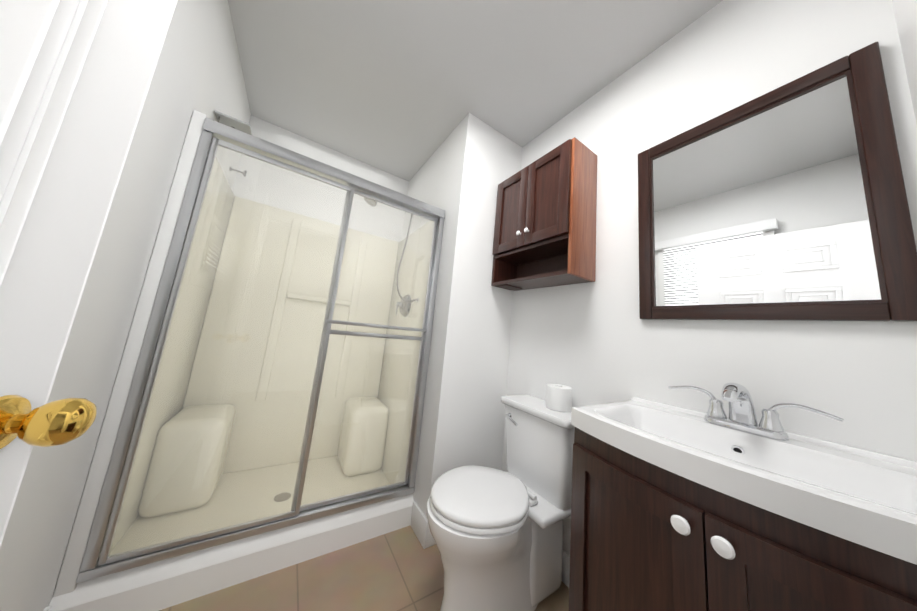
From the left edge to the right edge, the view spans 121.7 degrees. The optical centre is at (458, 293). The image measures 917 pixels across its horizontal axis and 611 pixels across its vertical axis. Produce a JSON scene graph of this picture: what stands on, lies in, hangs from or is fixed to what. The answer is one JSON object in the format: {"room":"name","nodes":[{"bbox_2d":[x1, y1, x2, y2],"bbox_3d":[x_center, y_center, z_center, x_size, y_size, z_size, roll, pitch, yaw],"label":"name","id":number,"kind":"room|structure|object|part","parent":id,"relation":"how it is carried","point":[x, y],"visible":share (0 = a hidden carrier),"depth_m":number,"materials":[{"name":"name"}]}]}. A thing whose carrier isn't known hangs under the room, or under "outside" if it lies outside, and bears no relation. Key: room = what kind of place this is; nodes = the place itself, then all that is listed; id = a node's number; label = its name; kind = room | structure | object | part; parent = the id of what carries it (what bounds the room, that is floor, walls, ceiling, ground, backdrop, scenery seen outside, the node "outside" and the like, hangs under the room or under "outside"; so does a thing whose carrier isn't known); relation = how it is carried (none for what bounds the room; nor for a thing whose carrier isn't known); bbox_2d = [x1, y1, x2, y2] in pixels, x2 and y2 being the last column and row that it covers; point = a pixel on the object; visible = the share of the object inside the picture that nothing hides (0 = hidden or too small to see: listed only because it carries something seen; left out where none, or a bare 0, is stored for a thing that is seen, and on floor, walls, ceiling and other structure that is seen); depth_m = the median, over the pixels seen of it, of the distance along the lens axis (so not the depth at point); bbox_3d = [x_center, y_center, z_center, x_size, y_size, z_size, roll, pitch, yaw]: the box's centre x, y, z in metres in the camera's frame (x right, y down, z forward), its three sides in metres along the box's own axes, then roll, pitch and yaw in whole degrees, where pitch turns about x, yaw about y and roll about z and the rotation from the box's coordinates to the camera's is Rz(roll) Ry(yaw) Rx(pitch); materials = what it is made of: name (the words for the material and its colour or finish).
{"room":"bathroom","nodes":[
{"label":"bathroom","id":0,"kind":"room"},
{"bbox_2d":[0,0,250,610],"bbox_3d":[-1.367,-0.135,1.160,0.100,2.550,1.460,11,-10,-32],"label":"wall","id":1,"kind":"structure","parent":0,"point":[198,68],"depth_m":0.85,"materials":[{"name":"paint"}]},
{"bbox_2d":[53,110,207,596],"bbox_3d":[-1.224,0.164,0.980,0.044,1.935,0.044,11,-10,-32],"label":"trim","id":2,"kind":"structure","parent":1,"relation":"attached to","point":[80,534],"depth_m":0.94,"materials":[{"name":"white"}]},
{"bbox_2d":[229,166,246,175],"bbox_3d":[-1.469,-0.818,1.706,0.085,0.040,0.032,11,-10,-32],"label":"hook","id":3,"kind":"object","parent":1,"relation":"attached to","point":[245,172],"depth_m":1.71,"materials":[{"name":"silver metal"}]},
{"bbox_2d":[232,115,408,241],"bbox_3d":[-1.172,0.027,2.087,1.260,2.550,0.100,11,-10,-32],"label":"wall","id":4,"kind":"structure","parent":0,"point":[276,135],"depth_m":2.11,"materials":[{"name":"paint"}]},
{"bbox_2d":[159,526,568,610],"bbox_3d":[0.050,1.194,0.282,1.965,0.060,4.270,11,-10,-32],"label":"floor","id":5,"kind":"structure","parent":0,"point":[401,569],"depth_m":1.09,"materials":[{"name":"tile"}]},
{"bbox_2d":[49,118,444,610],"bbox_3d":[-0.924,0.198,1.648,1.260,2.129,0.873,11,-10,-32],"label":"shower","id":6,"kind":"object","parent":5,"relation":"on","point":[271,421],"visible":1,"depth_m":1.36,"materials":[{"name":"beige plastic"}]},
{"bbox_3d":[-0.995,0.975,1.041,0.559,0.018,0.016,11,-10,-32],"label":"panel rail","id":7,"kind":"part","parent":6,"relation":"part of","materials":[{"name":"silver metal"}]},
{"label":"panel glass","id":8,"kind":"part","parent":6,"relation":"part of","materials":[{"name":"clear glass"}]},
{"bbox_2d":[214,110,252,135],"bbox_3d":[-1.241,-0.870,1.420,0.146,0.080,0.235,11,-10,-32],"label":"air vent","id":9,"kind":"object","parent":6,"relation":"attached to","point":[232,122],"visible":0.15,"depth_m":1.35,"materials":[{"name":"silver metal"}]},
{"bbox_3d":[-0.838,-0.632,1.289,0.559,0.024,0.016,11,-10,-32],"label":"panel rail","id":10,"kind":"part","parent":6,"relation":"part of","materials":[{"name":"silver metal"}]},
{"bbox_3d":[-0.546,1.067,1.357,0.548,0.018,0.016,11,-10,-32],"label":"panel rail","id":11,"kind":"part","parent":6,"relation":"part of","materials":[{"name":"silver metal"}]},
{"label":"panel glass","id":12,"kind":"part","parent":6,"relation":"part of","materials":[{"name":"clear glass"}]},
{"bbox_3d":[-0.389,-0.551,1.606,0.548,0.024,0.016,11,-10,-32],"label":"panel rail","id":13,"kind":"part","parent":6,"relation":"part of","materials":[{"name":"silver metal"}]},
{"bbox_2d":[427,395,574,610],"bbox_3d":[0.195,0.913,1.120,0.716,0.775,0.424,11,-10,-32],"label":"toilet","id":14,"kind":"object","parent":5,"relation":"on","point":[497,535],"visible":0.94,"depth_m":1.05,"materials":[{"name":"white ceramic"}]},
{"bbox_3d":[0.093,0.844,1.060,0.440,0.019,0.380,11,-10,-32],"label":"seat","id":15,"kind":"part","parent":14,"relation":"part of","materials":[{"name":"white plastic"}]},
{"bbox_3d":[0.095,0.820,1.064,0.438,0.028,0.378,11,-10,-32],"label":"seat lid","id":16,"kind":"part","parent":14,"relation":"part of","materials":[{"name":"white plastic"}]},
{"bbox_3d":[0.134,1.076,1.066,0.610,0.427,0.376,11,-10,-32],"label":"bowl","id":17,"kind":"part","parent":14,"relation":"part of","materials":[{"name":"white ceramic"}]},
{"bbox_3d":[0.265,0.647,1.358,0.022,0.028,0.028,11,-10,-32],"label":"lever","id":18,"kind":"part","parent":14,"relation":"part of","materials":[{"name":"silver metal"}]},
{"bbox_3d":[0.272,0.652,1.319,0.018,0.035,0.084,11,-10,-32],"label":"lever arm","id":19,"kind":"part","parent":14,"relation":"part of"},
{"bbox_3d":[0.274,0.881,1.175,0.018,0.018,0.200,11,-10,-32],"label":"hinge rod","id":20,"kind":"part","parent":14,"relation":"part of","materials":[{"name":"white plastic"}]},
{"bbox_3d":[0.435,0.588,1.306,0.225,0.032,0.424,11,-10,-32],"label":"tank lid","id":21,"kind":"part","parent":14,"relation":"part of","materials":[{"name":"white ceramic"}]},
{"bbox_3d":[0.420,0.772,1.280,0.205,0.340,0.396,11,-10,-32],"label":"tank","id":22,"kind":"part","parent":14,"relation":"part of","materials":[{"name":"white ceramic"}]},
{"bbox_2d":[545,384,571,411],"bbox_3d":[0.503,0.519,1.285,0.122,0.107,0.122,11,-10,-32],"label":"toilet paper roll","id":23,"kind":"object","parent":14,"relation":"on","point":[558,397],"visible":1,"depth_m":1.24,"materials":[{"name":"white paper"}]},
{"bbox_2d":[569,397,916,610],"bbox_3d":[0.656,0.812,0.603,0.535,0.906,0.656,11,-10,-32],"label":"bathroom vanity","id":24,"kind":"object","parent":5,"relation":"on","point":[675,508],"visible":0.98,"depth_m":0.55,"materials":[{"name":"brown wood"}]},
{"bbox_3d":[0.430,0.490,0.667,0.057,0.052,0.219,11,-10,-32],"label":"door rail","id":25,"kind":"part","parent":24,"relation":"part of","materials":[{"name":"brown wood"}]},
{"bbox_3d":[0.403,0.814,0.620,0.047,0.605,0.219,11,-10,-32],"label":"door panel","id":26,"kind":"part","parent":24,"relation":"part of","materials":[{"name":"brown wood"}]},
{"bbox_3d":[0.464,0.478,0.532,0.031,0.033,0.033,11,-10,-32],"label":"knob","id":27,"kind":"part","parent":24,"relation":"part of","materials":[{"name":"white ceramic"}]},
{"bbox_3d":[0.499,0.474,0.480,0.031,0.033,0.033,11,-10,-32],"label":"knob","id":28,"kind":"part","parent":24,"relation":"part of","materials":[{"name":"white ceramic"}]},
{"bbox_2d":[668,382,843,440],"bbox_3d":[0.819,0.332,0.753,0.169,0.137,0.351,11,-10,-32],"label":"faucet","id":29,"kind":"object","parent":24,"relation":"on","point":[742,416],"visible":1,"depth_m":0.75,"materials":[{"name":"silver metal"}]},
{"bbox_3d":[0.799,0.334,0.875,0.031,0.038,0.124,11,-10,-32],"label":"handle lever","id":30,"kind":"part","parent":29,"relation":"part of","materials":[{"name":"silver metal"}]},
{"bbox_3d":[0.819,0.327,0.753,0.166,0.126,0.062,11,-10,-32],"label":"spout","id":31,"kind":"part","parent":29,"relation":"part of","materials":[{"name":"silver metal"}]},
{"bbox_3d":[0.923,0.317,0.686,0.031,0.038,0.124,11,-10,-32],"label":"handle lever","id":32,"kind":"part","parent":29,"relation":"part of","materials":[{"name":"silver metal"}]},
{"bbox_3d":[0.604,0.466,0.403,0.056,0.052,0.199,11,-10,-32],"label":"door rail","id":33,"kind":"part","parent":24,"relation":"part of","materials":[{"name":"brown wood"}]},
{"bbox_3d":[0.576,0.790,0.356,0.046,0.605,0.199,11,-10,-32],"label":"door panel","id":34,"kind":"part","parent":24,"relation":"part of","materials":[{"name":"brown wood"}]},
{"bbox_2d":[401,113,521,519],"bbox_3d":[-0.111,0.139,2.145,0.605,2.550,1.143,11,-10,-32],"label":"wall block","id":35,"kind":"object","parent":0,"point":[468,167],"visible":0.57,"depth_m":1.62,"materials":[{"name":"paint"}]},
{"bbox_2d":[410,501,427,548],"bbox_3d":[-0.214,1.245,1.385,0.012,0.125,0.178,11,-10,-32],"label":"baseboard return","id":36,"kind":"object","parent":35,"relation":"attached to","point":[419,524],"visible":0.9,"depth_m":1.37,"materials":[{"name":"white"}]},
{"bbox_2d":[228,0,722,180],"bbox_3d":[0.301,-1.383,0.679,1.965,0.080,4.270,11,-10,-32],"label":"ceiling","id":37,"kind":"structure","parent":0,"point":[402,89],"depth_m":1.40,"materials":[{"name":"paint"}]},
{"bbox_2d":[502,0,916,554],"bbox_3d":[0.827,0.079,1.163,0.100,2.550,1.527,11,-10,-32],"label":"wall","id":38,"kind":"structure","parent":0,"point":[598,341],"depth_m":0.98,"materials":[{"name":"paint"}]},
{"bbox_2d":[426,524,435,547],"bbox_3d":[0.041,1.279,1.449,0.493,0.125,0.012,11,-10,-32],"label":"baseboard","id":39,"kind":"structure","parent":38,"relation":"attached to","point":[430,541],"depth_m":1.32,"materials":[{"name":"white"}]},
{"bbox_2d":[491,137,596,290],"bbox_3d":[0.471,-0.411,1.532,0.259,0.721,0.572,11,-10,-32],"label":"upper cabinet","id":40,"kind":"object","parent":38,"relation":"attached to","point":[545,226],"visible":1,"depth_m":1.39,"materials":[{"name":"brown wood"}]},
{"bbox_3d":[0.307,-0.293,1.578,0.020,0.055,0.160,11,-10,-32],"label":"door rail","id":41,"kind":"part","parent":40,"relation":"part of","materials":[{"name":"brown wood"}]},
{"bbox_3d":[0.333,-0.511,1.615,0.009,0.391,0.160,11,-10,-32],"label":"door panel","id":42,"kind":"part","parent":40,"relation":"part of","materials":[{"name":"brown wood"}]},
{"bbox_3d":[0.350,-0.732,1.646,0.020,0.055,0.160,11,-10,-32],"label":"door rail","id":43,"kind":"part","parent":40,"relation":"part of","materials":[{"name":"brown wood"}]},
{"bbox_3d":[0.351,-0.352,1.484,0.027,0.027,0.027,11,-10,-32],"label":"knob","id":44,"kind":"part","parent":40,"relation":"part of","materials":[{"name":"white metal"}]},
{"bbox_3d":[0.383,-0.356,1.434,0.027,0.027,0.027,11,-10,-32],"label":"knob","id":45,"kind":"part","parent":40,"relation":"part of","materials":[{"name":"white metal"}]},
{"bbox_2d":[495,233,592,265],"bbox_3d":[0.475,-0.245,1.519,0.211,0.018,0.536,11,-10,-32],"label":"shelf","id":46,"kind":"object","parent":40,"relation":"attached to","point":[555,248],"depth_m":1.51,"materials":[{"name":"brown wood"}]},
{"bbox_3d":[0.457,-0.314,1.349,0.020,0.055,0.160,11,-10,-32],"label":"door rail","id":47,"kind":"part","parent":40,"relation":"part of","materials":[{"name":"brown wood"}]},
{"bbox_3d":[0.483,-0.532,1.386,0.009,0.391,0.160,11,-10,-32],"label":"door panel","id":48,"kind":"part","parent":40,"relation":"part of","materials":[{"name":"brown wood"}]},
{"bbox_3d":[0.499,-0.753,1.417,0.020,0.055,0.160,11,-10,-32],"label":"door rail","id":49,"kind":"part","parent":40,"relation":"part of","materials":[{"name":"brown wood"}]},
{"bbox_2d":[561,549,569,587],"bbox_3d":[0.453,1.292,1.274,0.012,0.125,0.752,11,-10,-32],"label":"baseboard","id":50,"kind":"structure","parent":38,"relation":"attached to","point":[565,568],"depth_m":1.19,"materials":[{"name":"white"}]},
{"bbox_2d":[638,41,916,320],"bbox_3d":[0.985,-0.300,0.912,0.024,0.786,0.598,11,-10,-32],"label":"mirror","id":51,"kind":"object","parent":38,"relation":"attached to","point":[788,201],"visible":1,"depth_m":0.81,"materials":[{"name":"brown wood"}]},
{"bbox_3d":[0.835,-0.279,1.143,0.024,0.786,0.046,11,-10,-32],"label":"frame","id":52,"kind":"part","parent":51,"relation":"part of","materials":[{"name":"brown wood"}]},
{"bbox_3d":[1.020,-0.664,0.968,0.024,0.046,0.506,11,-10,-32],"label":"frame","id":53,"kind":"part","parent":51,"relation":"part of","materials":[{"name":"brown wood"}]},
{"bbox_3d":[0.991,-0.299,0.916,0.008,0.678,0.490,11,-10,-32],"label":"glass","id":54,"kind":"part","parent":51,"relation":"part of","materials":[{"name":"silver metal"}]},
{"bbox_3d":[0.950,0.064,0.856,0.024,0.046,0.506,11,-10,-32],"label":"frame","id":55,"kind":"part","parent":51,"relation":"part of","materials":[{"name":"brown wood"}]},
{"bbox_3d":[1.135,-0.321,0.682,0.024,0.786,0.046,11,-10,-32],"label":"frame","id":56,"kind":"part","parent":51,"relation":"part of","materials":[{"name":"brown wood"}]},
{"bbox_2d":[892,0,916,124],"bbox_3d":[0.830,-0.049,0.329,0.820,2.550,0.110,11,-10,-32],"label":"wall","id":57,"kind":"structure","parent":0,"point":[905,12],"depth_m":0.64,"materials":[{"name":"paint"}]},
{"bbox_3d":[-0.271,-0.027,-0.317,0.060,2.100,0.015,11,-10,-32],"label":"door frame","id":58,"kind":"structure","parent":0,"visible":0},
{"bbox_2d":[0,0,176,546],"bbox_3d":[-0.451,0.045,0.055,0.044,2.024,0.814,10,-10,-28],"label":"door","id":59,"kind":"structure","parent":58,"relation":"attached to","point":[46,275],"depth_m":0.37,"materials":[{"name":"white wood"}]},
{"bbox_2d":[0,395,30,448],"bbox_3d":[-0.601,0.175,0.344,0.028,0.074,0.074,10,-10,-28],"label":"backplate","id":60,"kind":"object","parent":59,"relation":"attached to","point":[11,406],"depth_m":0.34,"materials":[{"name":"gold metal"}]},
{"bbox_3d":[-0.595,0.176,0.347,0.015,0.028,0.028,10,-10,-28],"label":"door knob neck","id":61,"kind":"part","parent":60,"relation":"part of","materials":[{"name":"gold metal"}]},
{"bbox_2d":[0,0,107,286],"bbox_3d":[-0.535,-0.217,0.331,0.008,0.575,0.027,10,-10,-28],"label":"molding","id":62,"kind":"structure","parent":59,"relation":"attached to","point":[23,183],"depth_m":0.33,"materials":[{"name":"white wood"}]},
{"bbox_2d":[17,398,96,446],"bbox_3d":[-0.627,0.170,0.329,0.198,0.063,0.070,11,-10,-32],"label":"door knob","id":63,"kind":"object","parent":59,"relation":"attached to","point":[59,422],"depth_m":0.35,"materials":[{"name":"gold metal"}]}
]}

